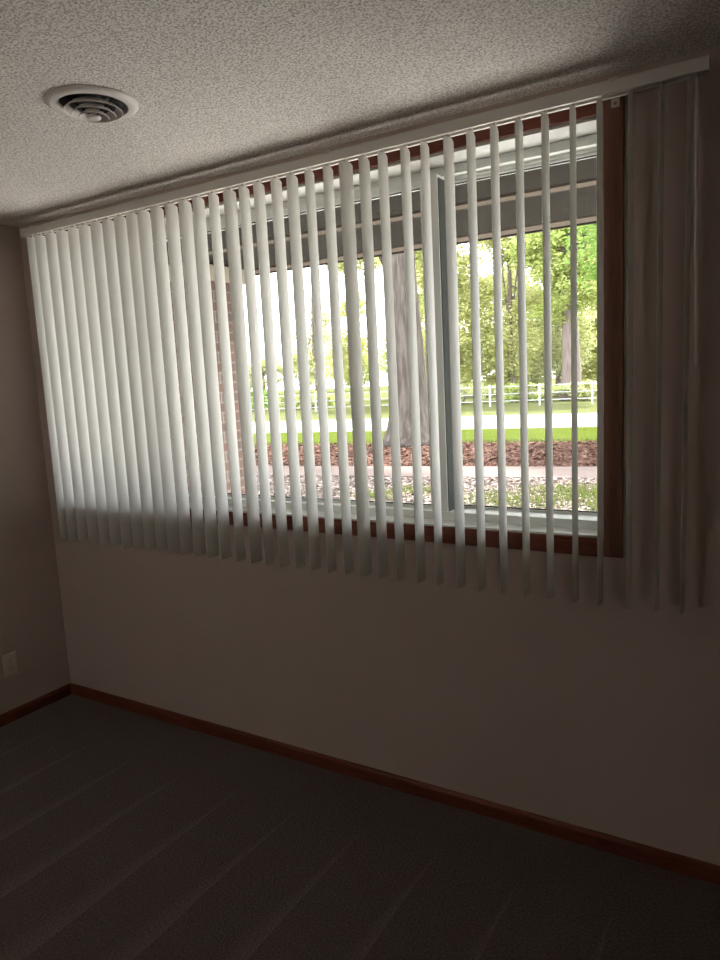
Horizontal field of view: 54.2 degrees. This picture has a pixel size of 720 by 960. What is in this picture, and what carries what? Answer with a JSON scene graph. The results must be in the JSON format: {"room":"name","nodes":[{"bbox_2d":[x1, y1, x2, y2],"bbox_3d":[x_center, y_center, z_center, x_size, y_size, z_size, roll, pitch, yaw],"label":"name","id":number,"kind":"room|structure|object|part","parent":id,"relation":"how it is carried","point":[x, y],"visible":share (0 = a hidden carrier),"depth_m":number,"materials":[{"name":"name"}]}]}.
{"room":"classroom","nodes":[
{"label":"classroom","id":0,"kind":"room"},
{"bbox_2d":[0,224,70,714],"bbox_3d":[-2.720,0.239,2.056,0.200,2.432,3.900,2,10,31],"label":"wall","id":1,"kind":"structure","parent":0,"point":[31,612],"depth_m":3.54,"materials":[{"name":"paint"}]},
{"bbox_2d":[2,651,17,677],"bbox_3d":[-1.742,0.919,3.506,0.009,0.117,0.071,2,10,31],"label":"wall outlet","id":2,"kind":"object","parent":1,"relation":"attached to","point":[10,666],"visible":1,"depth_m":3.50,"materials":[{"name":"beige plastic"}]},
{"bbox_2d":[7,658,13,663],"bbox_3d":[-1.740,0.900,3.502,0.003,0.027,0.033,2,10,31],"label":"receptacle","id":3,"kind":"object","parent":2,"relation":"attached to","point":[9,660],"depth_m":3.50,"materials":[{"name":"beige plastic"}]},
{"bbox_2d":[8,665,14,670],"bbox_3d":[-1.738,0.939,3.507,0.003,0.027,0.033,2,10,31],"label":"receptacle","id":4,"kind":"object","parent":2,"relation":"attached to","point":[10,667],"depth_m":3.51,"materials":[{"name":"beige plastic"}]},
{"bbox_2d":[0,684,70,726],"bbox_3d":[-2.521,1.402,2.248,0.013,0.057,3.687,2,10,31],"label":"baseboard","id":5,"kind":"structure","parent":1,"relation":"attached to","point":[40,702],"depth_m":3.62,"materials":[{"name":"red wood"}]},
{"bbox_2d":[0,694,719,959],"bbox_3d":[-0.676,1.554,1.163,4.700,0.120,4.120,2,10,31],"label":"floor","id":6,"kind":"structure","parent":0,"point":[125,835],"depth_m":2.33,"materials":[{"name":"carpet"}]},
{"bbox_2d":[0,0,719,226],"bbox_3d":[-0.805,-0.969,0.799,4.700,0.120,4.120,2,10,31],"label":"ceiling","id":7,"kind":"structure","parent":0,"point":[219,87],"depth_m":1.88,"materials":[{"name":"white paint"}]},
{"bbox_2d":[44,84,138,122],"bbox_3d":[-0.769,-1.063,2.029,0.254,0.047,0.254,2,10,31],"label":"ceiling vent","id":8,"kind":"object","parent":7,"relation":"in","point":[83,102],"visible":1,"depth_m":1.99,"materials":[{"name":"white metal"}]},
{"bbox_2d":[18,47,719,865],"bbox_3d":[0.268,0.004,2.625,4.700,2.432,0.220,2,10,31],"label":"wall","id":9,"kind":"structure","parent":0,"point":[604,717],"depth_m":2.43,"materials":[{"name":"paint"}]},
{"bbox_2d":[43,96,624,557],"bbox_3d":[-0.310,-0.486,2.875,2.686,1.358,0.222,2,10,31],"label":"window","id":10,"kind":"structure","parent":9,"relation":"in","point":[613,118],"depth_m":2.34,"materials":[{"name":"red wood"}]},
{"bbox_3d":[-0.203,-0.494,2.862,1.102,1.178,0.040,2,10,31],"label":"sash","id":11,"kind":"part","parent":10,"relation":"part of","materials":[{"name":"clear glass"}]},
{"bbox_3d":[-0.397,-1.120,2.695,2.572,0.045,0.017,2,10,31],"label":"casing","id":12,"kind":"part","parent":10,"relation":"part of","materials":[{"name":"red wood"}]},
{"bbox_2d":[20,54,710,614],"bbox_3d":[-0.297,-0.416,2.696,2.922,1.528,0.120,2,10,31],"label":"vertical blind","id":13,"kind":"object","parent":10,"relation":"attached to","point":[95,287],"visible":1,"depth_m":2.65,"materials":[{"name":"white plastic"}]},
{"bbox_3d":[0.716,-1.058,1.973,0.023,0.023,0.003,2,10,31],"label":"hold plate","id":14,"kind":"part","parent":13,"relation":"part of","materials":[{"name":"grey plastic"}]},
{"bbox_3d":[-0.288,-0.497,2.911,2.552,1.238,0.125,2,10,31],"label":"frame","id":15,"kind":"part","parent":10,"relation":"part of","materials":[{"name":"white plastic"}]},
{"bbox_3d":[-0.276,0.124,2.968,2.552,0.008,0.211,2,10,31],"label":"sill","id":16,"kind":"part","parent":10,"relation":"part of","materials":[{"name":"white plastic"}]},
{"bbox_3d":[-0.331,0.172,2.881,2.572,0.057,0.017,2,10,31],"label":"casing","id":17,"kind":"part","parent":10,"relation":"part of","materials":[{"name":"red wood"}]},
{"bbox_3d":[0.575,-0.467,2.431,0.545,1.168,0.034,2,10,31],"label":"sash","id":18,"kind":"part","parent":10,"relation":"part of","materials":[{"name":"clear glass"}]},
{"bbox_3d":[0.760,-0.430,2.107,0.057,1.358,0.017,2,10,31],"label":"casing","id":19,"kind":"part","parent":10,"relation":"part of","materials":[{"name":"red wood"}]},
{"bbox_2d":[153,157,596,275],"bbox_3d":[0.748,-1.593,3.223,7.600,0.570,1.753,2,10,31],"label":"porch roof","id":20,"kind":"structure","parent":9,"relation":"attached to","point":[586,169],"depth_m":3.67,"materials":[{"name":"paint"}]},
{"bbox_3d":[0.958,-1.397,3.581,7.600,0.020,0.680,2,10,31],"label":"soffit panel","id":21,"kind":"part","parent":20,"relation":"part of","materials":[{"name":"paint"}]},
{"bbox_2d":[70,683,719,884],"bbox_3d":[0.268,1.195,2.696,4.300,0.057,0.013,2,10,31],"label":"baseboard","id":22,"kind":"structure","parent":9,"relation":"attached to","point":[702,870],"depth_m":2.67,"materials":[{"name":"red wood"}]},
{"label":"outside","id":23,"kind":"structure","parent":0,"visible":0},
{"bbox_2d":[256,466,596,478],"bbox_3d":[-11.420,-0.269,18.801,110.000,0.090,1.350,1,9,23],"label":"footpath","id":24,"kind":"structure","parent":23,"point":[489,471],"depth_m":12.92,"materials":[{"name":"concrete"}]},
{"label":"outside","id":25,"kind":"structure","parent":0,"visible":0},
{"bbox_2d":[251,377,596,421],"bbox_3d":[-5.515,-11.586,95.259,332.668,0.080,156.832,2,10,31],"label":"grass verge","id":26,"kind":"structure","parent":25,"point":[558,406],"depth_m":38.04,"materials":[{"name":"green plant"}]},
{"bbox_2d":[248,354,282,390],"bbox_3d":[-15.644,-16.783,111.222,10.707,6.701,6.964,2,10,31],"label":"tree","id":27,"kind":"object","parent":26,"relation":"on","point":[263,366],"visible":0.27,"depth_m":109.87,"materials":[{"name":"green plant"}]},
{"bbox_2d":[250,388,283,408],"bbox_3d":[-7.261,-5.523,48.463,5.715,2.060,2.556,2,10,31],"label":"bush","id":28,"kind":"object","parent":26,"relation":"on","point":[264,391],"visible":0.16,"depth_m":47.84,"materials":[{"name":"green plant"}]},
{"bbox_2d":[278,344,328,389],"bbox_3d":[-8.407,-17.577,109.009,10.183,8.172,7.200,2,10,31],"label":"tree","id":29,"kind":"object","parent":26,"relation":"on","point":[294,354],"visible":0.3,"depth_m":108.02,"materials":[{"name":"green plant"}]},
{"bbox_2d":[279,390,334,408],"bbox_3d":[-3.097,-5.320,46.328,5.008,1.274,2.254,2,10,31],"label":"bush","id":30,"kind":"object","parent":26,"relation":"on","point":[330,396],"visible":0.34,"depth_m":46.08,"materials":[{"name":"green plant"}]},
{"bbox_2d":[277,291,342,390],"bbox_3d":[-3.855,-10.624,56.349,5.490,8.964,5.523,2,10,31],"label":"tree","id":31,"kind":"object","parent":26,"relation":"on","point":[310,338],"visible":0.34,"depth_m":56.19,"materials":[{"name":"green plant"}]},
{"bbox_2d":[324,257,382,403],"bbox_3d":[-0.260,-11.511,50.589,5.867,12.000,4.844,-2,8,10],"label":"tree","id":32,"kind":"object","parent":26,"relation":"on","point":[378,265],"visible":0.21,"depth_m":50.31,"materials":[{"name":"green plant"}]},
{"bbox_2d":[330,351,386,389],"bbox_3d":[-0.406,-16.854,106.531,10.793,6.643,6.367,2,10,31],"label":"tree","id":33,"kind":"object","parent":26,"relation":"on","point":[366,371],"visible":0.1,"depth_m":105.19,"materials":[{"name":"green plant"}]},
{"bbox_2d":[375,250,426,379],"bbox_3d":[3.512,-10.740,46.164,4.865,11.361,5.687,-11,11,-43],"label":"tree","id":34,"kind":"object","parent":26,"relation":"on","point":[382,361],"visible":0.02,"depth_m":46.47,"materials":[{"name":"green plant"}]},
{"bbox_2d":[251,381,596,411],"bbox_3d":[-5.655,-4.530,42.136,82.001,1.130,0.112,1,9,23],"label":"rail fence","id":35,"kind":"object","parent":26,"relation":"on","point":[592,382],"visible":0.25,"depth_m":36.63,"materials":[{"name":"white paint"}]},
{"bbox_3d":[-2.579,-4.496,40.809,0.120,1.130,0.110,1,9,23],"label":"post","id":36,"kind":"part","parent":35,"relation":"part of","materials":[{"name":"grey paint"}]},
{"bbox_3d":[-5.678,-4.980,42.072,82.000,0.042,0.040,1,9,23],"label":"rail","id":37,"kind":"part","parent":35,"relation":"part of","materials":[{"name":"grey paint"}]},
{"bbox_3d":[-5.658,-4.605,42.126,82.000,0.042,0.040,1,9,23],"label":"rail","id":38,"kind":"part","parent":35,"relation":"part of","materials":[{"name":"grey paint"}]},
{"bbox_3d":[-5.640,-4.249,42.177,82.000,0.042,0.040,1,9,23],"label":"rail","id":39,"kind":"part","parent":35,"relation":"part of","materials":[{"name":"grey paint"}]},
{"bbox_3d":[6.785,-4.391,36.766,0.120,1.130,0.110,1,9,23],"label":"post","id":40,"kind":"part","parent":35,"relation":"part of","materials":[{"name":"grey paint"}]},
{"bbox_3d":[9.126,-4.364,35.755,0.120,1.130,0.110,1,9,23],"label":"post","id":41,"kind":"part","parent":35,"relation":"part of","materials":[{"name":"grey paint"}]},
{"bbox_3d":[11.467,-4.338,34.744,0.120,1.130,0.110,1,9,23],"label":"post","id":42,"kind":"part","parent":35,"relation":"part of","materials":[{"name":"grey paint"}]},
{"bbox_2d":[418,272,472,390],"bbox_3d":[6.962,-12.411,58.044,7.685,11.202,5.956,5,11,43],"label":"tree","id":43,"kind":"object","parent":26,"relation":"on","point":[469,380],"visible":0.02,"depth_m":57.39,"materials":[{"name":"green plant"}]},
{"bbox_2d":[415,243,508,384],"bbox_3d":[5.577,-11.204,44.083,7.397,12.663,6.152,-2,8,6],"label":"tree","id":44,"kind":"object","parent":26,"relation":"on","point":[486,290],"visible":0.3,"depth_m":43.15,"materials":[{"name":"green plant"}]},
{"bbox_2d":[461,383,495,404],"bbox_3d":[6.052,-5.013,41.207,4.333,1.326,2.312,2,10,31],"label":"bush","id":45,"kind":"object","parent":26,"relation":"on","point":[485,390],"visible":0.24,"depth_m":40.53,"materials":[{"name":"green plant"}]},
{"bbox_2d":[462,234,559,386],"bbox_3d":[9.168,-11.658,43.092,6.206,13.481,6.012,-5,9,-17],"label":"tree","id":46,"kind":"object","parent":26,"relation":"on","point":[534,340],"visible":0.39,"depth_m":42.78,"materials":[{"name":"green plant"}]},
{"bbox_2d":[481,263,555,392],"bbox_3d":[12.371,-12.292,55.552,8.061,11.272,5.976,2,10,31],"label":"tree","id":47,"kind":"object","parent":26,"relation":"on","point":[537,377],"visible":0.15,"depth_m":54.65,"materials":[{"name":"green plant"}]},
{"bbox_2d":[504,382,560,402],"bbox_3d":[9.633,-4.938,39.925,4.010,1.381,2.207,2,10,31],"label":"bush","id":48,"kind":"object","parent":26,"relation":"on","point":[506,389],"visible":0.59,"depth_m":39.98,"materials":[{"name":"green plant"}]},
{"bbox_2d":[501,223,596,399],"bbox_3d":[11.973,-10.172,38.940,8.557,11.483,5.032,1,9,28],"label":"tree","id":49,"kind":"object","parent":26,"relation":"on","point":[560,278],"visible":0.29,"depth_m":38.86,"materials":[{"name":"green plant"}]},
{"bbox_2d":[515,226,596,395],"bbox_3d":[12.699,-12.230,45.634,6.324,13.529,5.998,-2,8,6],"label":"tree","id":50,"kind":"object","parent":26,"relation":"on","point":[556,335],"visible":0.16,"depth_m":45.05,"materials":[{"name":"green plant"}]},
{"bbox_2d":[544,379,596,400],"bbox_3d":[12.480,-4.828,38.349,4.578,1.422,2.725,2,10,31],"label":"bush","id":51,"kind":"object","parent":26,"relation":"on","point":[583,394],"visible":0.44,"depth_m":38.03,"materials":[{"name":"green plant"}]},
{"bbox_2d":[553,300,596,381],"bbox_3d":[17.615,-11.959,51.671,7.785,11.352,6.416,-1,8,14],"label":"tree","id":52,"kind":"object","parent":26,"relation":"on","point":[590,369],"visible":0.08,"depth_m":51.06,"materials":[{"name":"green plant"}]},
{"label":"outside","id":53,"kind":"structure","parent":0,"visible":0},
{"bbox_2d":[257,476,596,510],"bbox_3d":[-13.308,0.465,14.449,110.000,0.080,8.250,1,9,23],"label":"ground","id":54,"kind":"structure","parent":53,"point":[320,478],"depth_m":11.35,"materials":[{"name":"gravel"},{"name":"grass"}]},
{"bbox_2d":[155,262,245,493],"bbox_3d":[-1.118,-0.158,5.037,0.560,2.605,0.540,2,10,31],"label":"brick pier","id":55,"kind":"structure","parent":54,"relation":"on","point":[226,269],"depth_m":4.82,"materials":[{"name":"red brick"},{"name":"mortar"}]},
{"bbox_2d":[257,474,596,510],"bbox_3d":[1.197,0.272,10.196,13.061,0.062,4.473,1,9,23],"label":"dry leaves","id":56,"kind":"object","parent":54,"relation":"on","point":[286,480],"visible":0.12,"depth_m":11.20,"materials":[{"name":"brown plant"}]},
{"bbox_2d":[337,478,596,510],"bbox_3d":[2.263,0.194,10.169,5.792,0.105,3.070,2,10,31],"label":"grass tufts","id":57,"kind":"object","parent":54,"relation":"on","point":[594,488],"visible":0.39,"depth_m":9.99,"materials":[{"name":"green plant"}]},
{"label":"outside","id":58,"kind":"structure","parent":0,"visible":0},
{"bbox_2d":[253,427,596,444],"bbox_3d":[-8.421,-1.410,25.718,110.000,0.080,4.500,1,9,23],"label":"lawn","id":59,"kind":"structure","parent":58,"point":[564,433],"depth_m":20.78,"materials":[{"name":"green plant"}]},
{"bbox_2d":[551,223,596,292],"bbox_3d":[9.093,-5.394,17.255,6.424,8.480,8.042,-11,11,-44],"label":"tree","id":60,"kind":"object","parent":59,"relation":"on","point":[593,242],"visible":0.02,"depth_m":17.74,"materials":[{"name":"green plant"}]},
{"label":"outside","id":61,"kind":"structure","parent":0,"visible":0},
{"bbox_2d":[255,442,596,466],"bbox_3d":[-10.230,-0.716,21.546,110.001,0.080,4.700,1,9,23],"label":"mulch bed","id":62,"kind":"object","parent":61,"point":[506,446],"depth_m":15.50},
{"bbox_2d":[378,251,428,446],"bbox_3d":[0.849,-7.167,18.338,10.107,12.547,7.705,4,11,40],"label":"shade tree","id":63,"kind":"object","parent":62,"relation":"on","point":[398,266],"visible":0.02,"depth_m":18.15,"materials":[{"name":"grey plant"}]},
{"bbox_2d":[254,440,596,466],"bbox_3d":[2.166,-0.647,16.185,17.110,0.082,4.702,1,9,23],"label":"chips","id":64,"kind":"object","parent":62,"relation":"on","point":[534,448],"visible":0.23,"depth_m":15.85,"materials":[{"name":"brown wood"}]},
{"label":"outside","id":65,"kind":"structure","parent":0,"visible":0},
{"bbox_2d":[253,413,596,432],"bbox_3d":[-19.970,-2.417,36.787,218.805,0.080,37.352,2,10,31],"label":"road","id":66,"kind":"structure","parent":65,"point":[584,419],"depth_m":26.05,"materials":[{"name":"grey asphalt"}]}
]}

